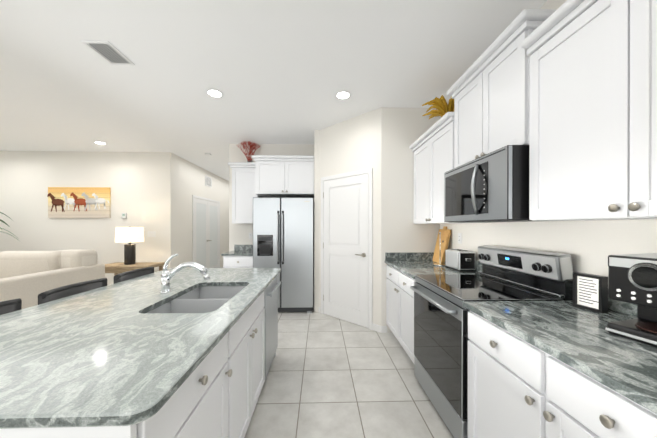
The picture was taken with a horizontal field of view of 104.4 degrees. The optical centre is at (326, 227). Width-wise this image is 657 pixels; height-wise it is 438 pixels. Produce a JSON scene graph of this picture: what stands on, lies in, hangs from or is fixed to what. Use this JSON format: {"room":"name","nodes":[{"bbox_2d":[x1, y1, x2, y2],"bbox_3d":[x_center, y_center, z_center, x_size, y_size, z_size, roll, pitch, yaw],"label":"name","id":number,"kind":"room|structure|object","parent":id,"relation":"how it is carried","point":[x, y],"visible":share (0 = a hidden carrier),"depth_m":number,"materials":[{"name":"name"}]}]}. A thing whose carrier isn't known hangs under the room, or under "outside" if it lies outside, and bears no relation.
{"room":"kitchen","nodes":[
{"label":"kitchen","id":0,"kind":"room"},
{"bbox_2d":[0,151,173,285],"bbox_3d":[-6.114,-0.095,5.123,5.910,2.840,0.120,0,0,-2],"label":"wall","id":1,"kind":"structure","parent":0,"point":[140,185],"depth_m":5.10,"materials":[{"name":"white paint"}]},
{"bbox_2d":[47,187,110,217],"bbox_3d":[-4.935,-0.490,5.075,1.207,0.610,0.033,0,0,-2],"label":"framed picture","id":2,"kind":"object","parent":1,"relation":"attached to","point":[79,202],"visible":1,"depth_m":5.06},
{"bbox_2d":[147,231,155,236],"bbox_3d":[-3.531,0.142,5.129,0.165,0.115,0.009,0,0,-2],"label":"switch","id":3,"kind":"object","parent":1,"relation":"attached to","point":[149,233],"depth_m":5.13,"materials":[{"name":"white plastic"}]},
{"bbox_2d":[174,154,228,267],"bbox_3d":[-3.299,-0.101,8.072,0.120,2.840,5.620,0,0,-2],"label":"wall","id":4,"kind":"structure","parent":0,"point":[189,179],"depth_m":5.89,"materials":[{"name":"white paint"}]},
{"bbox_2d":[192,195,219,267],"bbox_3d":[-3.175,0.277,6.836,0.058,2.090,1.620,0,0,-2],"label":"doors","id":5,"kind":"structure","parent":4,"relation":"in","point":[206,230],"depth_m":6.75,"materials":[{"name":"white wood"}]},
{"bbox_2d":[205,176,211,187],"bbox_3d":[-3.200,-1.229,6.882,0.012,0.260,0.400,0,0,-2],"label":"air vent","id":6,"kind":"object","parent":4,"relation":"in","point":[208,181],"visible":1,"depth_m":6.88,"materials":[{"name":"white"}]},
{"bbox_2d":[229,144,313,251],"bbox_3d":[-0.995,-0.094,4.704,1.560,2.840,0.120,0,0,-2],"label":"wall","id":7,"kind":"structure","parent":0,"point":[238,234],"depth_m":4.63,"materials":[{"name":"white paint"}]},
{"bbox_2d":[232,163,259,222],"bbox_3d":[-1.389,-0.551,4.458,0.439,0.975,0.342,0,0,-2],"label":"upper cabinet","id":8,"kind":"object","parent":7,"relation":"attached to","point":[243,174],"depth_m":4.29,"materials":[{"name":"white wood"}]},
{"bbox_2d":[237,141,259,161],"bbox_3d":[-1.371,-1.291,4.468,0.404,0.413,0.268,0,0,-2],"label":"decor","id":9,"kind":"object","parent":8,"relation":"on","point":[251,148],"visible":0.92,"depth_m":4.44,"materials":[{"name":"red plant"}]},
{"bbox_2d":[256,159,313,197],"bbox_3d":[-0.681,-0.816,4.364,0.939,0.565,0.567,0,0,-2],"label":"upper cabinet","id":10,"kind":"object","parent":7,"relation":"attached to","point":[280,176],"depth_m":4.09,"materials":[{"name":"white wood"}]},
{"bbox_2d":[0,0,547,180],"bbox_3d":[-3.661,-1.537,3.767,10.740,0.050,14.200,0,0,-2],"label":"ceiling","id":11,"kind":"structure","parent":0,"point":[278,71],"depth_m":2.39,"materials":[{"name":"white paint"}]},
{"bbox_2d":[93,141,106,144],"bbox_3d":[-4.053,-1.509,4.557,0.195,0.010,0.195,0,0,43],"label":"recessed light","id":12,"kind":"object","parent":11,"relation":"in","point":[97,142],"depth_m":4.53,"materials":[{"name":"white"}]},
{"bbox_2d":[81,40,134,65],"bbox_3d":[-1.880,-1.502,2.206,0.215,0.012,0.300,0,0,-2],"label":"ceiling vent","id":13,"kind":"object","parent":11,"relation":"in","point":[109,52],"visible":1,"depth_m":2.19,"materials":[{"name":"white metal"}]},
{"bbox_2d":[205,89,223,97],"bbox_3d":[-1.260,-1.506,2.863,0.195,0.010,0.195,0,0,43],"label":"recessed light","id":14,"kind":"object","parent":11,"relation":"in","point":[215,93],"depth_m":2.86,"materials":[{"name":"white"}]},
{"bbox_2d":[334,91,351,99],"bbox_3d":[0.185,-1.506,2.903,0.195,0.010,0.195,0,0,43],"label":"recessed light","id":15,"kind":"object","parent":11,"relation":"in","point":[340,95],"depth_m":2.90,"materials":[{"name":"white"}]},
{"bbox_2d":[244,309,453,437],"bbox_3d":[-3.661,1.353,3.773,10.740,0.050,14.200,0,0,-2],"label":"floor","id":16,"kind":"structure","parent":0,"point":[328,376],"depth_m":2.10,"materials":[{"name":"tile"}]},
{"bbox_2d":[0,298,21,314],"bbox_3d":[-1.458,0.855,1.132,0.439,0.959,0.447,0,0,-2],"label":"stool","id":17,"kind":"object","parent":16,"relation":"on","point":[9,306],"visible":0.17,"depth_m":1.30,"materials":[{"name":"black leather"}]},
{"bbox_2d":[0,249,104,308],"bbox_3d":[-4.770,0.828,2.291,2.900,1.005,3.100,0,0,-2],"label":"sofa","id":18,"kind":"object","parent":16,"relation":"on","point":[27,277],"visible":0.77,"depth_m":3.35,"materials":[{"name":"fabric"}]},
{"bbox_2d":[38,278,106,304],"bbox_3d":[-1.473,0.854,1.672,0.439,0.959,0.447,0,0,-2],"label":"stool","id":19,"kind":"object","parent":16,"relation":"on","point":[62,292],"visible":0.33,"depth_m":1.64,"materials":[{"name":"black leather"}]},
{"bbox_2d":[113,267,153,283],"bbox_3d":[-1.488,0.853,2.202,0.439,0.959,0.447,0,0,-2],"label":"stool","id":20,"kind":"object","parent":16,"relation":"on","point":[127,275],"visible":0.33,"depth_m":2.19,"materials":[{"name":"black leather"}]},
{"bbox_2d":[105,262,164,275],"bbox_3d":[-3.523,0.996,4.587,0.900,0.660,0.500,0,0,-2],"label":"side table","id":21,"kind":"object","parent":16,"relation":"on","point":[116,268],"visible":0.31,"depth_m":4.43,"materials":[{"name":"brown wood"}]},
{"bbox_2d":[115,226,143,264],"bbox_3d":[-3.553,0.326,4.594,0.420,0.679,0.420,0,0,-2],"label":"table lamp","id":22,"kind":"object","parent":21,"relation":"on","point":[129,234],"visible":1,"depth_m":4.51,"materials":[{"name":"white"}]},
{"bbox_2d":[0,270,280,437],"bbox_3d":[-0.778,0.893,1.611,0.682,0.880,2.040,0,0,-2],"label":"kitchen island","id":23,"kind":"object","parent":16,"relation":"on","point":[219,399],"depth_m":1.23,"materials":[{"name":"painted wood"},{"name":"granite"},{"name":"nickel"}]},
{"bbox_2d":[0,268,280,433],"bbox_3d":[-1.011,0.440,1.594,1.145,0.034,2.060,0,0,-2],"label":"island countertop","id":24,"kind":"structure","parent":23,"relation":"on","point":[92,359],"depth_m":0.88,"materials":[{"name":"grey stone"}]},
{"bbox_2d":[156,254,211,293],"bbox_3d":[-0.921,0.297,1.656,0.311,0.252,0.062,0,0,-2],"label":"faucet","id":25,"kind":"object","parent":24,"relation":"on","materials":[{"name":"silver metal"}]},
{"bbox_2d":[145,286,245,313],"bbox_3d":[-0.765,0.555,1.601,0.450,0.204,0.760,0,0,-2],"label":"sink","id":26,"kind":"object","parent":24,"relation":"in","point":[197,299],"depth_m":1.59,"materials":[{"name":"silver metal"}]},
{"bbox_2d":[264,275,280,379],"bbox_3d":[-0.773,0.895,2.321,0.632,0.872,0.584,0,0,-2],"label":"dishwasher","id":27,"kind":"object","parent":23,"relation":"in","point":[271,292],"depth_m":2.24,"materials":[{"name":"silver metal"}]},
{"bbox_2d":[221,245,252,267],"bbox_3d":[-1.411,0.822,4.308,0.508,1.010,0.646,0,0,-2],"label":"base cabinet","id":28,"kind":"object","parent":16,"relation":"on","point":[240,256],"visible":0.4,"depth_m":4.02,"materials":[{"name":"white wood"}]},
{"bbox_2d":[221,245,252,255],"bbox_3d":[-1.411,0.382,4.312,0.508,0.130,0.637,0,0,-2],"label":"countertop","id":29,"kind":"structure","parent":28,"relation":"on","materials":[{"name":"stone"}]},
{"bbox_2d":[253,197,313,312],"bbox_3d":[-0.679,0.434,4.247,0.928,1.785,0.806,0,0,-2],"label":"fridge","id":30,"kind":"object","parent":16,"relation":"on","point":[283,233],"visible":0.83,"depth_m":3.91,"materials":[{"name":"grey metal"}]},
{"bbox_2d":[386,264,415,362],"bbox_3d":[1.098,0.890,2.724,0.677,0.880,0.995,0,0,-2],"label":"base cabinet","id":31,"kind":"object","parent":16,"relation":"on","point":[399,295],"depth_m":2.63,"materials":[{"name":"white wood"}]},
{"bbox_2d":[385,260,479,279],"bbox_3d":[1.088,0.435,2.721,0.697,0.030,0.998,0,0,-2],"label":"countertop","id":32,"kind":"structure","parent":31,"relation":"on","point":[411,268],"depth_m":2.59,"materials":[{"name":"grey stone"}]},
{"bbox_2d":[433,232,444,265],"bbox_3d":[1.248,0.236,2.806,0.140,0.366,0.140,0,0,-2],"label":"towel holder","id":33,"kind":"object","parent":32,"relation":"on","point":[438,264],"visible":0.83,"depth_m":2.80,"materials":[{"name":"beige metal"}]},
{"bbox_2d":[433,226,450,263],"bbox_3d":[1.359,0.204,3.037,0.129,0.428,0.275,0,0,-2],"label":"cutting boards","id":34,"kind":"object","parent":32,"relation":"on","point":[445,234],"visible":0.98,"depth_m":2.98,"materials":[{"name":"brown wood"}]},
{"bbox_2d":[445,249,474,271],"bbox_3d":[1.328,0.324,2.539,0.170,0.192,0.298,0,0,-2],"label":"toaster","id":35,"kind":"object","parent":32,"relation":"on","point":[460,260],"visible":1,"depth_m":2.42,"materials":[{"name":"silver metal"}]},
{"bbox_2d":[410,245,572,437],"bbox_3d":[1.083,0.744,1.842,0.753,1.176,0.752,0,0,-2],"label":"range","id":36,"kind":"object","parent":16,"relation":"on","point":[441,339],"visible":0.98,"depth_m":1.69,"materials":[{"name":"silver metal"}]},
{"bbox_2d":[467,308,656,437],"bbox_3d":[1.146,0.894,0.984,0.677,0.880,0.955,0,0,-2],"label":"base cabinet","id":37,"kind":"object","parent":16,"relation":"on","point":[552,369],"depth_m":1.00,"materials":[{"name":"white wood"}]},
{"bbox_2d":[463,301,656,415],"bbox_3d":[1.136,0.439,0.984,0.697,0.030,0.958,0,0,-2],"label":"countertop","id":38,"kind":"structure","parent":37,"relation":"on","point":[578,337],"depth_m":0.94,"materials":[{"name":"grey stone"}]},
{"bbox_2d":[573,272,607,312],"bbox_3d":[1.354,0.333,1.312,0.040,0.178,0.125,0,0,-12],"label":"print","id":39,"kind":"object","parent":38,"relation":"on","point":[590,291],"visible":1,"depth_m":1.30,"materials":[{"name":"white paper"}]},
{"bbox_2d":[605,253,656,346],"bbox_3d":[1.285,0.267,0.940,0.312,0.312,0.244,0,0,-16],"label":"coffee maker","id":40,"kind":"object","parent":38,"relation":"on","point":[632,278],"visible":1,"depth_m":0.96,"materials":[{"name":"black plastic"}]},
{"bbox_2d":[314,107,439,331],"bbox_3d":[0.664,-0.093,4.010,1.720,2.840,1.600,0,0,-2],"label":"wall","id":41,"kind":"structure","parent":0,"point":[380,141],"depth_m":3.23,"materials":[{"name":"white paint"}]},
{"bbox_2d":[221,267,386,332],"bbox_3d":[-4.166,1.279,6.763,9.655,0.085,7.395,0,0,-2],"label":"baseboard","id":42,"kind":"structure","parent":41,"relation":"attached to","point":[379,328],"depth_m":3.23,"materials":[{"name":"white wood"}]},
{"bbox_2d":[321,168,372,329],"bbox_3d":[0.249,0.283,3.612,0.668,2.091,0.668,0,0,-2],"label":"pantry door","id":43,"kind":"structure","parent":41,"relation":"in","point":[347,248],"depth_m":3.56,"materials":[{"name":"white wood"}]},
{"bbox_2d":[385,252,433,259],"bbox_3d":[1.069,0.369,3.210,0.666,0.100,0.020,0,0,-2],"label":"backsplash","id":44,"kind":"structure","parent":41,"relation":"attached to","point":[396,255],"depth_m":3.20,"materials":[{"name":"grey stone"}]},
{"bbox_2d":[440,0,656,276],"bbox_3d":[1.575,-0.084,0.013,0.120,2.840,6.400,0,0,-2],"label":"wall","id":45,"kind":"structure","parent":0,"point":[589,247],"depth_m":1.53,"materials":[{"name":"white paint"}]},
{"bbox_2d":[413,116,478,223],"bbox_3d":[1.271,-0.513,2.740,0.332,0.945,0.960,0,0,-2],"label":"upper cabinet","id":46,"kind":"object","parent":45,"relation":"attached to","point":[433,157],"depth_m":2.67,"materials":[{"name":"white wood"}]},
{"bbox_2d":[422,95,453,118],"bbox_3d":[1.198,-1.204,2.623,0.407,0.345,0.495,0,0,-2],"label":"grass","id":47,"kind":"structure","parent":46,"relation":"on","point":[442,106],"depth_m":2.59,"materials":[{"name":"yellow"}]},
{"bbox_2d":[458,233,461,243],"bbox_3d":[1.434,0.120,2.751,0.009,0.114,0.070,0,0,-2],"label":"electrical outlet plate","id":48,"kind":"object","parent":45,"relation":"attached to","point":[459,237],"depth_m":2.73,"materials":[{"name":"white plastic"}]},
{"bbox_2d":[453,16,552,168],"bbox_3d":[1.295,-0.826,1.855,0.332,0.695,0.780,0,0,-2],"label":"upper cabinet","id":49,"kind":"object","parent":45,"relation":"attached to","point":[489,112],"depth_m":1.72,"materials":[{"name":"white wood"}]},
{"bbox_2d":[444,145,531,222],"bbox_3d":[1.210,-0.257,1.844,0.501,0.434,0.752,0,0,-2],"label":"microwave","id":50,"kind":"object","parent":49,"relation":"attached to","point":[493,186],"visible":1,"depth_m":1.61,"materials":[{"name":"silver metal"}]},
{"bbox_2d":[473,260,636,315],"bbox_3d":[1.451,0.372,1.872,0.020,0.100,2.716,0,0,-2],"label":"backsplash","id":51,"kind":"structure","parent":45,"relation":"attached to","point":[618,306],"depth_m":1.27,"materials":[{"name":"grey stone"}]},
{"bbox_2d":[525,0,656,220],"bbox_3d":[1.319,-0.519,0.978,0.332,0.965,0.935,0,0,-2],"label":"upper cabinet","id":52,"kind":"object","parent":45,"relation":"attached to","point":[566,91],"depth_m":1.10,"materials":[{"name":"white wood"}]},
{"bbox_3d":[-6.268,1.002,4.351,0.320,0.650,0.320,0,0,-2],"label":"plant stand","id":53,"kind":"object","parent":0,"visible":0},
{"bbox_2d":[0,212,18,239],"bbox_3d":[-6.284,0.164,4.401,1.167,1.023,0.986,0,0,-2],"label":"potted plant","id":54,"kind":"object","parent":53,"relation":"on","point":[6,224],"visible":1,"depth_m":4.76,"materials":[{"name":"green plant"}]}
]}

